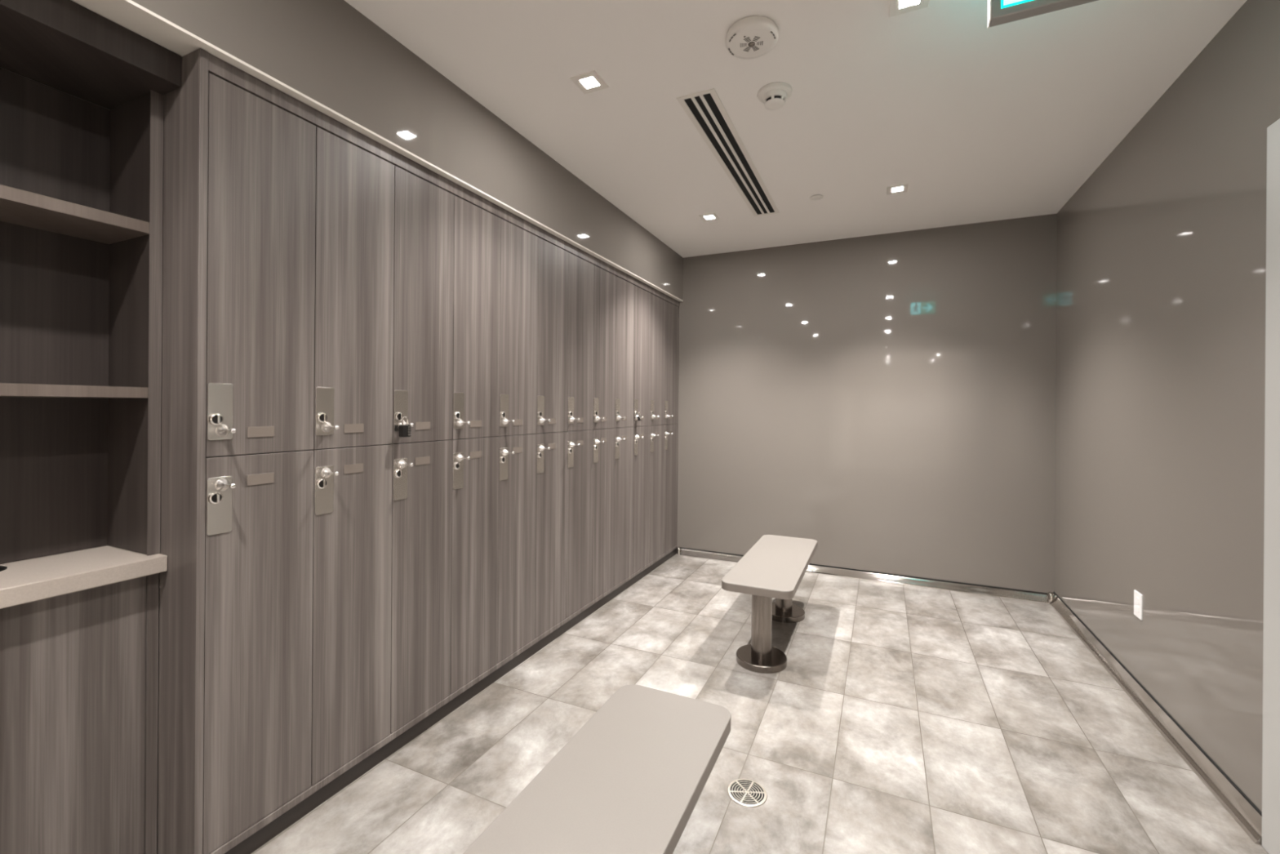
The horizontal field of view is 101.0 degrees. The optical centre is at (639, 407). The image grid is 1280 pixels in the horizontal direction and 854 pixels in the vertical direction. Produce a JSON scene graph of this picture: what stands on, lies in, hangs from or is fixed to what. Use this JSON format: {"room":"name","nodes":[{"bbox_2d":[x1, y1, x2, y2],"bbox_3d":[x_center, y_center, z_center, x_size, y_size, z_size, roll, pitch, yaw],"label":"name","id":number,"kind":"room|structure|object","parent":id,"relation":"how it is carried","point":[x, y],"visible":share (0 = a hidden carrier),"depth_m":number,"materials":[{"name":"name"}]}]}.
{"room":"changing room","nodes":[
{"label":"changing room","id":0,"kind":"room"},
{"bbox_2d":[71,0,683,302],"bbox_3d":[-1.183,-0.974,2.090,0.612,0.008,6.206,0,0,25],"label":"trim","id":1,"kind":"structure","parent":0,"point":[127,14],"depth_m":1.46,"materials":[{"name":"white paint"}]},
{"bbox_2d":[131,0,683,299],"bbox_3d":[-1.183,-1.172,2.091,0.610,0.388,6.206,0,0,25],"label":"wall","id":2,"kind":"structure","parent":0,"point":[327,51],"depth_m":2.02,"materials":[{"name":"grey paint"}]},
{"bbox_2d":[250,553,1268,853],"bbox_3d":[-0.825,1.370,-1.823,4.560,0.100,13.206,0,0,25],"label":"floor","id":3,"kind":"structure","parent":0,"point":[900,718],"depth_m":2.14,"materials":[{"name":"tile"}]},
{"bbox_2d":[0,573,159,853],"bbox_3d":[-1.793,0.885,0.916,0.288,0.855,1.414,0,0,25],"label":"base cabinet","id":4,"kind":"object","parent":3,"relation":"on","point":[79,669],"visible":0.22,"depth_m":1.35,"materials":[{"name":"brown wood"}]},
{"bbox_2d":[0,545,167,608],"bbox_3d":[-1.770,0.434,0.907,0.331,0.045,1.415,0,0,25],"label":"countertop","id":5,"kind":"structure","parent":4,"relation":"on","point":[32,580],"depth_m":1.36,"materials":[{"name":"laminate"}]},
{"bbox_2d":[0,565,7,571],"bbox_3d":[-1.645,0.409,1.326,0.072,0.006,0.072,0,0,25],"label":"cable grommet","id":6,"kind":"object","parent":5,"relation":"on","point":[2,567],"visible":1,"depth_m":1.34,"materials":[{"name":"black plastic"}]},
{"bbox_2d":[0,0,181,564],"bbox_3d":[-1.725,-0.281,0.888,0.350,1.384,1.414,0,0,25],"label":"shelving","id":7,"kind":"object","parent":5,"relation":"on","point":[81,180],"visible":1,"depth_m":1.47,"materials":[{"name":"brown wood"}]},
{"bbox_2d":[156,48,679,853],"bbox_3d":[-0.640,0.178,3.209,0.482,2.286,3.709,0,0,25],"label":"surround","id":8,"kind":"object","parent":3,"relation":"on","point":[181,599],"visible":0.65,"depth_m":1.47,"materials":[{"name":"grey wood"}]},
{"bbox_2d":[202,449,313,853],"bbox_3d":[-1.308,0.687,1.666,0.509,1.096,0.302,0,0,25],"label":"locker","id":9,"kind":"object","parent":8,"relation":"on","point":[259,507],"visible":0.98,"depth_m":1.57,"materials":[{"name":"brown wood"}]},
{"bbox_2d":[205,72,315,457],"bbox_3d":[-1.300,-0.391,1.666,0.509,1.054,0.302,0,0,25],"label":"locker","id":10,"kind":"object","parent":9,"relation":"on","point":[261,164],"visible":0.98,"depth_m":1.57,"materials":[{"name":"brown wood"}]},
{"bbox_2d":[295,444,392,785],"bbox_3d":[-1.181,0.688,1.943,0.509,1.096,0.302,0,0,25],"label":"locker","id":11,"kind":"object","parent":8,"relation":"on","point":[352,536],"visible":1,"depth_m":1.85,"materials":[{"name":"brown wood"}]},
{"bbox_2d":[313,126,394,448],"bbox_3d":[-1.173,-0.390,1.943,0.509,1.054,0.302,0,0,25],"label":"locker","id":12,"kind":"object","parent":11,"relation":"on","point":[354,208],"visible":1,"depth_m":1.84,"materials":[{"name":"brown wood"}]},
{"bbox_2d":[382,440,452,733],"bbox_3d":[-1.054,0.689,2.220,0.509,1.096,0.302,0,0,25],"label":"locker","id":13,"kind":"object","parent":8,"relation":"on","point":[422,486],"visible":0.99,"depth_m":2.12,"materials":[{"name":"brown wood"}]},
{"bbox_2d":[392,165,453,444],"bbox_3d":[-1.046,-0.389,2.220,0.509,1.054,0.302,0,0,25],"label":"locker","id":14,"kind":"object","parent":13,"relation":"on","point":[424,266],"visible":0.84,"depth_m":2.12,"materials":[{"name":"brown wood"}]},
{"bbox_2d":[399,416,411,437],"bbox_3d":[-0.892,0.074,2.009,0.027,0.079,0.040,0,0,25],"label":"padlock","id":15,"kind":"object","parent":14,"relation":"hanging from","point":[405,430],"visible":1,"depth_m":2.00,"materials":[{"name":"black metal"}]},
{"bbox_2d":[440,436,498,693],"bbox_3d":[-0.927,0.690,2.498,0.509,1.096,0.302,0,0,25],"label":"locker","id":16,"kind":"object","parent":8,"relation":"on","point":[475,461],"visible":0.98,"depth_m":2.40,"materials":[{"name":"brown wood"}]},
{"bbox_2d":[452,195,500,439],"bbox_3d":[-0.919,-0.388,2.498,0.509,1.054,0.302,0,0,25],"label":"locker","id":17,"kind":"object","parent":16,"relation":"on","point":[477,231],"visible":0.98,"depth_m":2.41,"materials":[{"name":"brown wood"}]},
{"bbox_2d":[485,434,536,662],"bbox_3d":[-0.799,0.691,2.775,0.509,1.096,0.302,0,0,25],"label":"locker","id":18,"kind":"object","parent":8,"relation":"on","point":[517,453],"visible":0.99,"depth_m":2.68,"materials":[{"name":"brown wood"}]},
{"bbox_2d":[498,218,537,435],"bbox_3d":[-0.791,-0.387,2.775,0.509,1.054,0.302,0,0,25],"label":"locker","id":19,"kind":"object","parent":18,"relation":"on","point":[518,246],"visible":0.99,"depth_m":2.68,"materials":[{"name":"brown wood"}]},
{"bbox_2d":[522,431,567,638],"bbox_3d":[-0.672,0.692,3.052,0.509,1.096,0.302,0,0,25],"label":"locker","id":20,"kind":"object","parent":8,"relation":"on","point":[551,447],"visible":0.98,"depth_m":2.96,"materials":[{"name":"brown wood"}]},
{"bbox_2d":[536,237,568,433],"bbox_3d":[-0.664,-0.387,3.052,0.509,1.054,0.302,0,0,25],"label":"locker","id":21,"kind":"object","parent":20,"relation":"on","point":[553,260],"visible":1,"depth_m":2.96,"materials":[{"name":"brown wood"}]},
{"bbox_2d":[555,430,593,617],"bbox_3d":[-0.545,0.693,3.329,0.509,1.096,0.302,0,0,25],"label":"locker","id":22,"kind":"object","parent":8,"relation":"on","point":[580,442],"visible":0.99,"depth_m":3.23,"materials":[{"name":"brown wood"}]},
{"bbox_2d":[567,253,594,431],"bbox_3d":[-0.537,-0.386,3.329,0.509,1.054,0.302,0,0,25],"label":"locker","id":23,"kind":"object","parent":22,"relation":"on","point":[580,272],"visible":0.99,"depth_m":3.24,"materials":[{"name":"brown wood"}]},
{"bbox_2d":[589,428,614,600],"bbox_3d":[-0.418,0.693,3.607,0.509,1.096,0.302,0,0,25],"label":"locker","id":24,"kind":"object","parent":8,"relation":"on","point":[603,439],"visible":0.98,"depth_m":3.51,"materials":[{"name":"brown wood"}]},
{"bbox_2d":[593,265,616,429],"bbox_3d":[-0.410,-0.385,3.607,0.509,1.054,0.302,0,0,25],"label":"locker","id":25,"kind":"object","parent":24,"relation":"on","point":[605,282],"visible":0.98,"depth_m":3.52,"materials":[{"name":"brown wood"}]},
{"bbox_2d":[612,426,633,586],"bbox_3d":[-0.290,0.694,3.884,0.509,1.096,0.302,0,0,25],"label":"locker","id":26,"kind":"object","parent":8,"relation":"on","point":[624,437],"visible":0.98,"depth_m":3.79,"materials":[{"name":"brown wood"}]},
{"bbox_2d":[614,275,635,427],"bbox_3d":[-0.282,-0.384,3.884,0.509,1.054,0.302,0,0,25],"label":"locker","id":27,"kind":"object","parent":26,"relation":"on","point":[625,291],"visible":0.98,"depth_m":3.79,"materials":[{"name":"brown wood"}]},
{"bbox_2d":[623,426,649,573],"bbox_3d":[-0.163,0.695,4.161,0.509,1.096,0.302,0,0,25],"label":"locker","id":28,"kind":"object","parent":8,"relation":"on","point":[641,433],"visible":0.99,"depth_m":4.07,"materials":[{"name":"brown wood"}]},
{"bbox_2d":[633,285,651,426],"bbox_3d":[-0.155,-0.383,4.161,0.509,1.054,0.302,0,0,25],"label":"locker","id":29,"kind":"object","parent":28,"relation":"on","point":[642,310],"visible":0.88,"depth_m":4.07,"materials":[{"name":"brown wood"}]},
{"bbox_2d":[637,412,641,420],"bbox_3d":[-0.003,0.068,3.950,0.020,0.065,0.030,0,0,25],"label":"padlock","id":30,"kind":"object","parent":29,"relation":"hanging from","point":[639,418],"visible":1,"depth_m":3.94,"materials":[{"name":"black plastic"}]},
{"bbox_2d":[646,424,664,563],"bbox_3d":[-0.036,0.696,4.438,0.509,1.096,0.302,0,0,25],"label":"locker","id":31,"kind":"object","parent":8,"relation":"on","point":[656,432],"visible":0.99,"depth_m":4.35,"materials":[{"name":"brown wood"}]},
{"bbox_2d":[649,293,665,425],"bbox_3d":[-0.028,-0.382,4.438,0.509,1.054,0.302,0,0,25],"label":"locker","id":32,"kind":"object","parent":31,"relation":"on","point":[658,304],"visible":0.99,"depth_m":4.35,"materials":[{"name":"brown wood"}]},
{"bbox_2d":[658,423,677,553],"bbox_3d":[0.091,0.697,4.715,0.509,1.096,0.302,0,0,25],"label":"locker","id":33,"kind":"object","parent":8,"relation":"on","point":[670,430],"visible":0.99,"depth_m":4.62,"materials":[{"name":"brown wood"}]},
{"bbox_2d":[664,300,678,424],"bbox_3d":[0.099,-0.381,4.715,0.509,1.054,0.302,0,0,25],"label":"locker","id":34,"kind":"object","parent":33,"relation":"on","point":[671,310],"visible":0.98,"depth_m":4.62,"materials":[{"name":"brown wood"}]},
{"bbox_2d":[462,684,730,853],"bbox_3d":[-0.122,1.104,1.114,0.360,0.442,1.130,0,0,25],"label":"bench","id":35,"kind":"object","parent":3,"relation":"on","point":[631,780],"visible":1,"depth_m":1.24,"materials":[{"name":"beige"}]},
{"bbox_2d":[727,777,767,807],"bbox_3d":[0.369,1.327,1.821,0.136,0.003,0.136,0,0,25],"label":"floor drain","id":36,"kind":"object","parent":3,"relation":"on","point":[749,793],"visible":1,"depth_m":1.82,"materials":[{"name":"white metal"}]},
{"bbox_2d":[721,534,817,673],"bbox_3d":[0.800,1.111,3.123,0.360,0.442,1.130,0,0,25],"label":"bench","id":37,"kind":"object","parent":3,"relation":"on","point":[775,566],"visible":1,"depth_m":2.78,"materials":[{"name":"laminate"}]},
{"bbox_2d":[344,0,1247,257],"bbox_3d":[-0.804,-1.413,-1.823,4.560,0.100,13.206,0,0,25],"label":"ceiling","id":38,"kind":"structure","parent":0,"point":[980,123],"depth_m":2.27,"materials":[{"name":"white paint"}]},
{"bbox_2d":[569,70,608,93],"bbox_3d":[-0.211,-1.356,2.208,0.120,0.004,0.120,0,0,25],"label":"recessed light","id":39,"kind":"object","parent":38,"relation":"in","point":[590,82],"visible":1,"depth_m":2.20,"materials":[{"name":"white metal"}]},
{"bbox_2d":[698,213,719,221],"bbox_3d":[0.495,-1.351,3.760,0.120,0.004,0.120,0,0,25],"label":"recessed light","id":40,"kind":"object","parent":38,"relation":"in","point":[713,216],"visible":1,"depth_m":3.76,"materials":[{"name":"white plastic"}]},
{"bbox_2d":[676,88,779,216],"bbox_3d":[0.563,-1.351,2.987,0.172,0.004,1.560,0,0,25],"label":"ceiling vent","id":41,"kind":"object","parent":38,"relation":"in","point":[705,109],"visible":1,"depth_m":2.74,"materials":[{"name":"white metal"}]},
{"bbox_2d":[725,15,777,58],"bbox_3d":[0.405,-1.332,1.915,0.186,0.043,0.186,0,0,25],"label":"fire alarm","id":42,"kind":"object","parent":38,"relation":"attached to","point":[750,37],"visible":1,"depth_m":1.88,"materials":[{"name":"white plastic"}]},
{"bbox_2d":[756,81,792,110],"bbox_3d":[0.579,-1.323,2.270,0.148,0.058,0.148,0,0,25],"label":"smoke detector","id":43,"kind":"object","parent":38,"relation":"attached to","point":[774,95],"visible":1,"depth_m":2.24,"materials":[{"name":"white plastic"}]},
{"bbox_2d":[809,195,822,199],"bbox_3d":[1.132,-1.344,3.386,0.080,0.008,0.080,0,0,25],"label":"sprinkler cover","id":44,"kind":"object","parent":38,"relation":"attached to","point":[815,197],"visible":1,"depth_m":3.38,"materials":[{"name":"white plastic"}]},
{"bbox_2d":[886,183,908,195],"bbox_3d":[1.589,-1.343,3.259,0.120,0.004,0.120,0,0,25],"label":"recessed light","id":45,"kind":"object","parent":38,"relation":"in","point":[903,188],"visible":1,"depth_m":3.25,"materials":[{"name":"white plastic"}]},
{"bbox_2d":[888,0,928,17],"bbox_3d":[0.891,-1.348,1.747,0.120,0.004,0.120,0,0,25],"label":"recessed light","id":46,"kind":"object","parent":38,"relation":"in","point":[896,7],"visible":1,"depth_m":1.77,"materials":[{"name":"white plastic"}]},
{"bbox_2d":[987,0,1098,28],"bbox_3d":[1.155,-1.229,1.468,0.312,0.238,0.070,0,0,25],"label":"exit sign","id":47,"kind":"object","parent":38,"relation":"hanging from","point":[999,11],"visible":1,"depth_m":1.49,"materials":[{"name":"grey"}]},
{"bbox_2d":[670,213,1057,592],"bbox_3d":[1.412,-0.005,4.365,3.444,2.683,0.100,0,0,25],"label":"wall","id":48,"kind":"structure","parent":0,"point":[886,402],"depth_m":4.09,"materials":[{"name":"grey paint"}]},
{"bbox_2d":[678,546,1048,603],"bbox_3d":[1.596,1.312,4.202,2.756,0.052,0.034,0,0,25],"label":"baseboard","id":49,"kind":"structure","parent":48,"relation":"attached to","point":[1010,593],"depth_m":4.00,"materials":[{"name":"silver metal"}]},
{"bbox_2d":[1053,0,1279,812],"bbox_3d":[1.616,-0.004,0.802,0.100,2.683,6.206,0,0,25],"label":"wall","id":50,"kind":"structure","parent":0,"point":[1160,326],"depth_m":2.11,"materials":[{"name":"grey paint"}]},
{"bbox_2d":[1133,589,1142,620],"bbox_3d":[2.303,0.913,2.441,0.007,0.116,0.080,0,0,25],"label":"wall outlet","id":51,"kind":"object","parent":50,"relation":"attached to","point":[1138,597],"visible":1,"depth_m":2.43,"materials":[{"name":"white plastic"}]},
{"bbox_2d":[1135,596,1138,604],"bbox_3d":[2.300,0.893,2.442,0.001,0.028,0.034,0,0,25],"label":"socket","id":52,"kind":"object","parent":51,"relation":"attached to","point":[1136,597],"depth_m":2.44,"materials":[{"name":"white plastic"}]},
{"bbox_2d":[1135,604,1138,613],"bbox_3d":[2.300,0.933,2.442,0.001,0.028,0.034,0,0,25],"label":"socket","id":53,"kind":"object","parent":51,"relation":"attached to","point":[1136,606],"depth_m":2.44,"materials":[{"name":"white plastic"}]},
{"bbox_2d":[1047,591,1262,844],"bbox_3d":[2.369,1.307,2.633,0.042,0.074,2.237,0,0,25],"label":"baseboard","id":54,"kind":"structure","parent":50,"relation":"attached to","point":[1237,805],"depth_m":2.10,"materials":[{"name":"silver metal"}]},
{"bbox_2d":[1262,118,1279,853],"bbox_3d":[1.718,0.241,1.062,0.129,2.195,1.165,0,0,25],"label":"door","id":55,"kind":"structure","parent":50,"relation":"in","point":[1271,640],"depth_m":1.58,"materials":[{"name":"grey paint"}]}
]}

